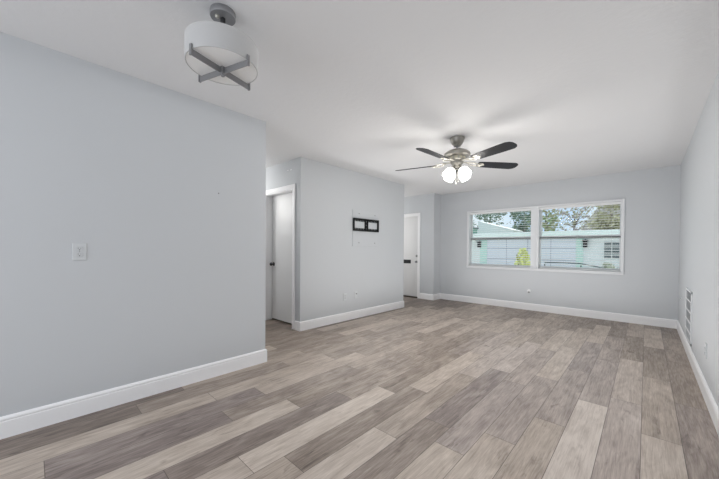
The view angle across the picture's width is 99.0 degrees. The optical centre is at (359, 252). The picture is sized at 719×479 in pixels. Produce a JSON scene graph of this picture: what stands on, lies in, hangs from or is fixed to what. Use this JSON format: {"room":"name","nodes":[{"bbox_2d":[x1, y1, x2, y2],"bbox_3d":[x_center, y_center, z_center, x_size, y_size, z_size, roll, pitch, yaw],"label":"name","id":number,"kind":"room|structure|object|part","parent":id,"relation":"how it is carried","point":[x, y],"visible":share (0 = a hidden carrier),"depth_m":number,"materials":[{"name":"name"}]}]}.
{"room":"empty living room","nodes":[
{"label":"empty living room","id":0,"kind":"room"},
{"bbox_2d":[0,32,403,416],"bbox_3d":[-2.418,-0.123,4.024,3.370,2.440,7.581,1,1,43],"label":"wall","id":1,"kind":"structure","parent":0,"point":[172,278],"depth_m":2.35,"materials":[{"name":"grey paint"}]},
{"bbox_2d":[72,243,86,259],"bbox_3d":[-1.911,-0.005,2.095,0.010,0.117,0.073,1,1,43],"label":"light switch","id":2,"kind":"object","parent":1,"relation":"attached to","point":[79,250],"visible":1,"depth_m":2.09,"materials":[{"name":"white plastic"}]},
{"bbox_2d":[76,252,82,256],"bbox_3d":[-1.909,0.014,2.093,0.004,0.029,0.034,1,1,43],"label":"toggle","id":3,"kind":"object","parent":2,"relation":"attached to","point":[78,254],"depth_m":2.09,"materials":[{"name":"white plastic"}]},
{"bbox_2d":[0,349,266,439],"bbox_3d":[-3.594,1.037,2.777,3.384,0.132,4.144,1,1,43],"label":"baseboard","id":4,"kind":"structure","parent":1,"relation":"attached to","point":[14,424],"depth_m":2.24,"materials":[{"name":"white paint"}]},
{"bbox_2d":[265,184,295,329],"bbox_3d":[-1.040,0.057,4.894,0.886,2.080,0.617,1,1,43],"label":"door","id":5,"kind":"structure","parent":1,"relation":"in","point":[281,201],"depth_m":4.82,"materials":[{"name":"white paint"}]},
{"bbox_2d":[294,301,403,330],"bbox_3d":[-0.947,1.018,6.128,2.676,0.132,2.534,1,1,43],"label":"baseboard","id":6,"kind":"structure","parent":1,"relation":"attached to","point":[323,321],"depth_m":4.92,"materials":[{"name":"white paint"}]},
{"bbox_2d":[352,209,378,246],"bbox_3d":[0.115,-0.407,5.271,0.039,0.609,0.644,1,1,43],"label":"board","id":7,"kind":"object","parent":1,"relation":"attached to","point":[359,238],"depth_m":5.25,"materials":[{"name":"grey"}]},
{"bbox_3d":[0.119,-0.465,5.268,0.030,0.212,0.644,1,1,43],"label":"television bracket","id":8,"kind":"part","parent":7,"relation":"part of","materials":[{"name":"black metal"}]},
{"bbox_3d":[0.118,-0.384,5.269,0.030,0.050,0.644,1,1,43],"label":"rail","id":9,"kind":"part","parent":7,"relation":"part of","materials":[{"name":"black metal"}]},
{"bbox_3d":[0.119,-0.546,5.267,0.030,0.050,0.644,1,1,43],"label":"rail","id":10,"kind":"part","parent":7,"relation":"part of","materials":[{"name":"black metal"}]},
{"bbox_2d":[0,0,718,196],"bbox_3d":[-0.704,-1.376,3.499,6.799,0.100,9.401,1,1,43],"label":"ceiling","id":11,"kind":"structure","parent":0,"point":[581,88],"depth_m":2.21,"materials":[{"name":"white paint"}]},
{"bbox_2d":[184,3,257,90],"bbox_3d":[-0.744,-1.132,1.671,0.365,0.347,0.365,0,1,-1],"label":"drum ceiling light","id":12,"kind":"object","parent":11,"relation":"hanging from","point":[217,51],"visible":1,"depth_m":1.59,"materials":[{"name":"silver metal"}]},
{"bbox_3d":[-0.790,-0.997,1.580,0.016,0.054,0.177,1,1,26],"label":"bracket arm","id":13,"kind":"part","parent":12,"relation":"part of","materials":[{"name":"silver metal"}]},
{"bbox_3d":[-0.837,-0.999,1.717,0.177,0.054,0.016,1,1,26],"label":"bracket arm","id":14,"kind":"part","parent":12,"relation":"part of","materials":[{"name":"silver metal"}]},
{"bbox_2d":[186,47,256,84],"bbox_3d":[-0.745,-1.008,1.672,0.352,0.005,0.352,1,1,26],"label":"diffuser","id":15,"kind":"object","parent":12,"relation":"attached to","point":[224,58],"depth_m":1.63,"materials":[{"name":"white glass"}]},
{"bbox_3d":[-0.652,-0.996,1.627,0.177,0.054,0.016,1,1,26],"label":"bracket arm","id":16,"kind":"part","parent":12,"relation":"part of","materials":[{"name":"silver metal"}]},
{"bbox_3d":[-0.700,-0.998,1.764,0.016,0.054,0.177,1,1,26],"label":"bracket arm","id":17,"kind":"part","parent":12,"relation":"part of","materials":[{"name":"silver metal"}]},
{"bbox_2d":[395,135,517,183],"bbox_3d":[1.077,-1.044,3.495,1.434,0.538,1.387,1,1,43],"label":"ceiling fan","id":18,"kind":"object","parent":11,"relation":"hanging from","point":[456,156],"visible":1,"depth_m":3.45,"materials":[{"name":"silver metal"}]},
{"bbox_3d":[0.682,-1.029,3.760,0.503,0.038,0.141,1,1,28],"label":"blade","id":19,"kind":"part","parent":18,"relation":"part of","materials":[{"name":"brown wood"}]},
{"bbox_3d":[0.760,-1.022,3.187,0.149,0.038,0.505,1,1,43],"label":"blade","id":20,"kind":"part","parent":18,"relation":"part of","materials":[{"name":"brown wood"}]},
{"bbox_3d":[1.012,-0.893,3.475,0.131,0.143,0.142,1,1,43],"label":"lamp shade","id":21,"kind":"part","parent":18,"relation":"part of","materials":[{"name":"white glass"}]},
{"bbox_3d":[1.066,-0.895,3.636,0.142,0.143,0.131,1,1,43],"label":"lamp shade","id":22,"kind":"part","parent":18,"relation":"part of","materials":[{"name":"white glass"}]},
{"bbox_3d":[1.227,-0.893,3.582,0.131,0.143,0.142,1,1,43],"label":"lamp shade","id":23,"kind":"part","parent":18,"relation":"part of","materials":[{"name":"white glass"}]},
{"bbox_3d":[1.173,-0.892,3.422,0.142,0.143,0.131,1,1,43],"label":"lamp shade","id":24,"kind":"part","parent":18,"relation":"part of","materials":[{"name":"white glass"}]},
{"bbox_3d":[1.339,-1.017,3.082,0.141,0.038,0.503,0,1,-26],"label":"blade","id":25,"kind":"part","parent":18,"relation":"part of","materials":[{"name":"brown wood"}]},
{"bbox_3d":[1.612,-1.021,3.597,0.503,0.038,0.141,0,1,-8],"label":"blade","id":26,"kind":"part","parent":18,"relation":"part of","materials":[{"name":"brown wood"}]},
{"bbox_2d":[0,296,718,478],"bbox_3d":[-0.714,1.114,3.520,6.779,0.001,9.401,1,1,43],"label":"floor","id":27,"kind":"structure","parent":0,"point":[423,388],"depth_m":2.18,"materials":[{"name":"grey laminate"}]},
{"bbox_2d":[404,193,440,293],"bbox_3d":[0.828,-0.146,8.016,2.662,2.440,0.316,1,1,43],"label":"wall","id":28,"kind":"structure","parent":0,"point":[428,205],"depth_m":7.12,"materials":[{"name":"grey paint"}]},
{"bbox_2d":[403,213,420,298],"bbox_3d":[1.103,0.070,7.635,1.024,2.022,0.167,1,1,43],"label":"door","id":29,"kind":"structure","parent":28,"relation":"in","point":[411,282],"depth_m":7.46,"materials":[{"name":"white paint"}]},
{"bbox_2d":[440,165,680,319],"bbox_3d":[3.345,-0.106,6.018,4.047,2.440,0.200,1,1,43],"label":"wall","id":30,"kind":"structure","parent":0,"point":[648,286],"depth_m":5.23,"materials":[{"name":"grey paint"}]},
{"bbox_2d":[466,199,624,274],"bbox_3d":[3.378,-0.267,5.921,2.638,1.235,0.195,1,1,43],"label":"window","id":31,"kind":"structure","parent":30,"relation":"in","point":[536,218],"depth_m":5.84,"materials":[{"name":"white plastic"}]},
{"bbox_2d":[469,208,530,267],"bbox_3d":[2.880,-0.284,6.355,1.215,1.147,0.066,1,1,43],"label":"window blind","id":32,"kind":"object","parent":31,"relation":"attached to","point":[529,209],"visible":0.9,"depth_m":6.38,"materials":[{"name":"white plastic"}]},
{"bbox_3d":[2.880,0.281,6.367,1.209,0.016,0.050,1,1,43],"label":"rail","id":33,"kind":"part","parent":32,"relation":"part of","materials":[{"name":"white plastic"}]},
{"bbox_3d":[2.924,-0.003,6.408,1.219,0.591,0.030,1,1,43],"label":"sash","id":34,"kind":"part","parent":31,"relation":"part of","materials":[{"name":"white plastic"}]},
{"bbox_3d":[2.950,-0.574,6.425,1.219,0.572,0.030,1,1,43],"label":"sash","id":35,"kind":"part","parent":31,"relation":"part of","materials":[{"name":"clear glass"}]},
{"bbox_3d":[3.364,0.312,5.917,2.638,0.020,0.165,1,1,43],"label":"sill","id":36,"kind":"part","parent":31,"relation":"part of","materials":[{"name":"white plastic"}]},
{"bbox_2d":[539,201,620,271],"bbox_3d":[3.856,-0.268,5.443,1.184,1.147,0.066,1,1,43],"label":"window blind","id":37,"kind":"object","parent":31,"relation":"attached to","point":[607,203],"visible":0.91,"depth_m":5.40,"materials":[{"name":"white plastic"}]},
{"bbox_3d":[3.857,0.298,5.454,1.178,0.016,0.050,1,1,43],"label":"rail","id":38,"kind":"part","parent":37,"relation":"part of","materials":[{"name":"white plastic"}]},
{"bbox_3d":[3.900,0.014,5.496,1.188,0.591,0.030,1,1,43],"label":"sash","id":39,"kind":"part","parent":31,"relation":"part of","materials":[{"name":"white plastic"}]},
{"bbox_3d":[3.926,-0.557,5.513,1.188,0.572,0.030,1,1,43],"label":"sash","id":40,"kind":"part","parent":31,"relation":"part of","materials":[{"name":"clear glass"}]},
{"bbox_2d":[420,293,676,328],"bbox_3d":[3.083,1.048,5.906,4.249,0.132,0.330,1,1,43],"label":"baseboard","id":41,"kind":"structure","parent":30,"relation":"attached to","point":[644,320],"depth_m":5.55,"materials":[{"name":"white paint"}]},
{"bbox_2d":[678,71,718,407],"bbox_3d":[1.727,-0.064,1.234,0.120,2.440,9.401,1,1,43],"label":"wall","id":42,"kind":"structure","parent":0,"point":[699,189],"depth_m":2.63,"materials":[{"name":"grey paint"}]},
{"bbox_2d":[685,288,692,345],"bbox_3d":[3.656,0.695,3.410,0.015,0.560,0.550,1,1,43],"label":"air vent","id":43,"kind":"object","parent":42,"relation":"in","point":[689,294],"visible":1,"depth_m":3.35,"materials":[{"name":"white metal"}]},
{"bbox_2d":[677,320,718,435],"bbox_3d":[1.638,1.090,1.257,0.014,0.132,9.066,1,1,43],"label":"baseboard","id":44,"kind":"structure","parent":42,"relation":"attached to","point":[713,409],"depth_m":2.52,"materials":[{"name":"white paint"}]},
{"bbox_2d":[704,343,706,358],"bbox_3d":[2.753,0.782,2.441,0.010,0.117,0.073,1,1,43],"label":"wall outlet","id":45,"kind":"object","parent":42,"relation":"attached to","point":[705,347],"visible":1,"depth_m":2.43,"materials":[{"name":"white plastic"}]},
{"label":"outside","id":46,"kind":"structure","parent":0,"visible":0},
{"bbox_3d":[19.134,1.428,27.834,70.000,0.200,53.209,1,1,43],"label":"ground","id":47,"kind":"structure","parent":46,"visible":0},
{"bbox_2d":[474,212,506,226],"bbox_3d":[14.118,-2.480,32.752,4.309,7.546,4.099,0,1,-5],"label":"leafy tree","id":48,"kind":"object","parent":47,"relation":"on","point":[485,216],"visible":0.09,"depth_m":32.70,"materials":[{"name":"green plant"}]},
{"bbox_2d":[506,211,530,231],"bbox_3d":[17.294,-2.028,32.386,3.283,6.694,3.113,1,1,43],"label":"leafy tree","id":49,"kind":"object","parent":47,"relation":"on","point":[513,214],"visible":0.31,"depth_m":32.15,"materials":[{"name":"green plant"}]},
{"bbox_2d":[514,248,529,265],"bbox_3d":[6.803,0.620,12.805,0.894,1.629,0.871,0,1,-25],"label":"shrub","id":50,"kind":"object","parent":47,"relation":"on","point":[522,252],"visible":0.29,"depth_m":12.74,"materials":[{"name":"yellow plant"}]},
{"bbox_2d":[525,209,561,230],"bbox_3d":[12.578,-1.462,20.997,2.453,5.750,2.331,1,1,43],"label":"forked tree","id":51,"kind":"object","parent":47,"relation":"on","point":[546,227],"visible":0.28,"depth_m":20.41,"materials":[{"name":"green plant"}]},
{"bbox_2d":[472,229,619,268],"bbox_3d":[10.320,0.244,14.275,10.600,2.350,3.850,1,1,43],"label":"house","id":52,"kind":"structure","parent":47,"relation":"on","point":[493,258],"depth_m":13.50,"materials":[{"name":"white"}]},
{"bbox_3d":[6.410,0.250,15.840,0.350,2.250,0.100,1,1,43],"label":"door post","id":53,"kind":"part","parent":52,"relation":"part of","materials":[{"name":"teal paint"}]},
{"bbox_2d":[478,221,522,232],"bbox_3d":[11.018,-0.575,24.053,2.690,3.780,2.260,1,1,43],"label":"roof","id":54,"kind":"structure","parent":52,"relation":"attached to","point":[485,227],"depth_m":23.48,"materials":[{"name":"white"}]},
{"bbox_3d":[7.918,0.346,14.453,3.750,2.070,0.070,1,1,43],"label":"garage door","id":55,"kind":"part","parent":52,"relation":"part of","materials":[{"name":"white paint"}]},
{"bbox_3d":[9.370,0.301,13.076,0.250,2.250,0.100,1,1,43],"label":"door post","id":56,"kind":"part","parent":52,"relation":"part of","materials":[{"name":"teal paint"}]},
{"bbox_2d":[544,262,602,267],"bbox_3d":[8.335,0.920,11.650,2.339,1.071,0.042,1,1,43],"label":"rail","id":57,"kind":"object","parent":47,"relation":"on","point":[545,262],"visible":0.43,"depth_m":11.79,"materials":[{"name":"grey"}]},
{"bbox_2d":[552,206,596,230],"bbox_3d":[18.132,-2.024,25.576,3.832,6.846,3.584,1,1,43],"label":"bare tree","id":58,"kind":"object","parent":47,"relation":"on","point":[574,222],"visible":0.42,"depth_m":25.53,"materials":[{"name":"brown plant"}]},
{"bbox_2d":[579,204,619,229],"bbox_3d":[13.317,-1.331,16.453,2.542,5.602,2.687,1,1,43],"label":"autumn tree","id":59,"kind":"object","parent":47,"relation":"on","point":[614,225],"visible":0.37,"depth_m":16.27,"materials":[{"name":"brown plant"}]},
{"bbox_2d":[582,205,619,229],"bbox_3d":[19.757,-1.124,19.444,8.900,5.100,6.400,1,1,43],"label":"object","id":60,"kind":"structure","parent":47,"relation":"on","point":[601,209],"depth_m":20.61,"materials":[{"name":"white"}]},
{"bbox_2d":[599,262,614,268],"bbox_3d":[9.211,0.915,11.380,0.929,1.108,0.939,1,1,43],"label":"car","id":61,"kind":"object","parent":47,"relation":"on","point":[608,265],"visible":0.14,"depth_m":11.30,"materials":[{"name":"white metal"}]}
]}

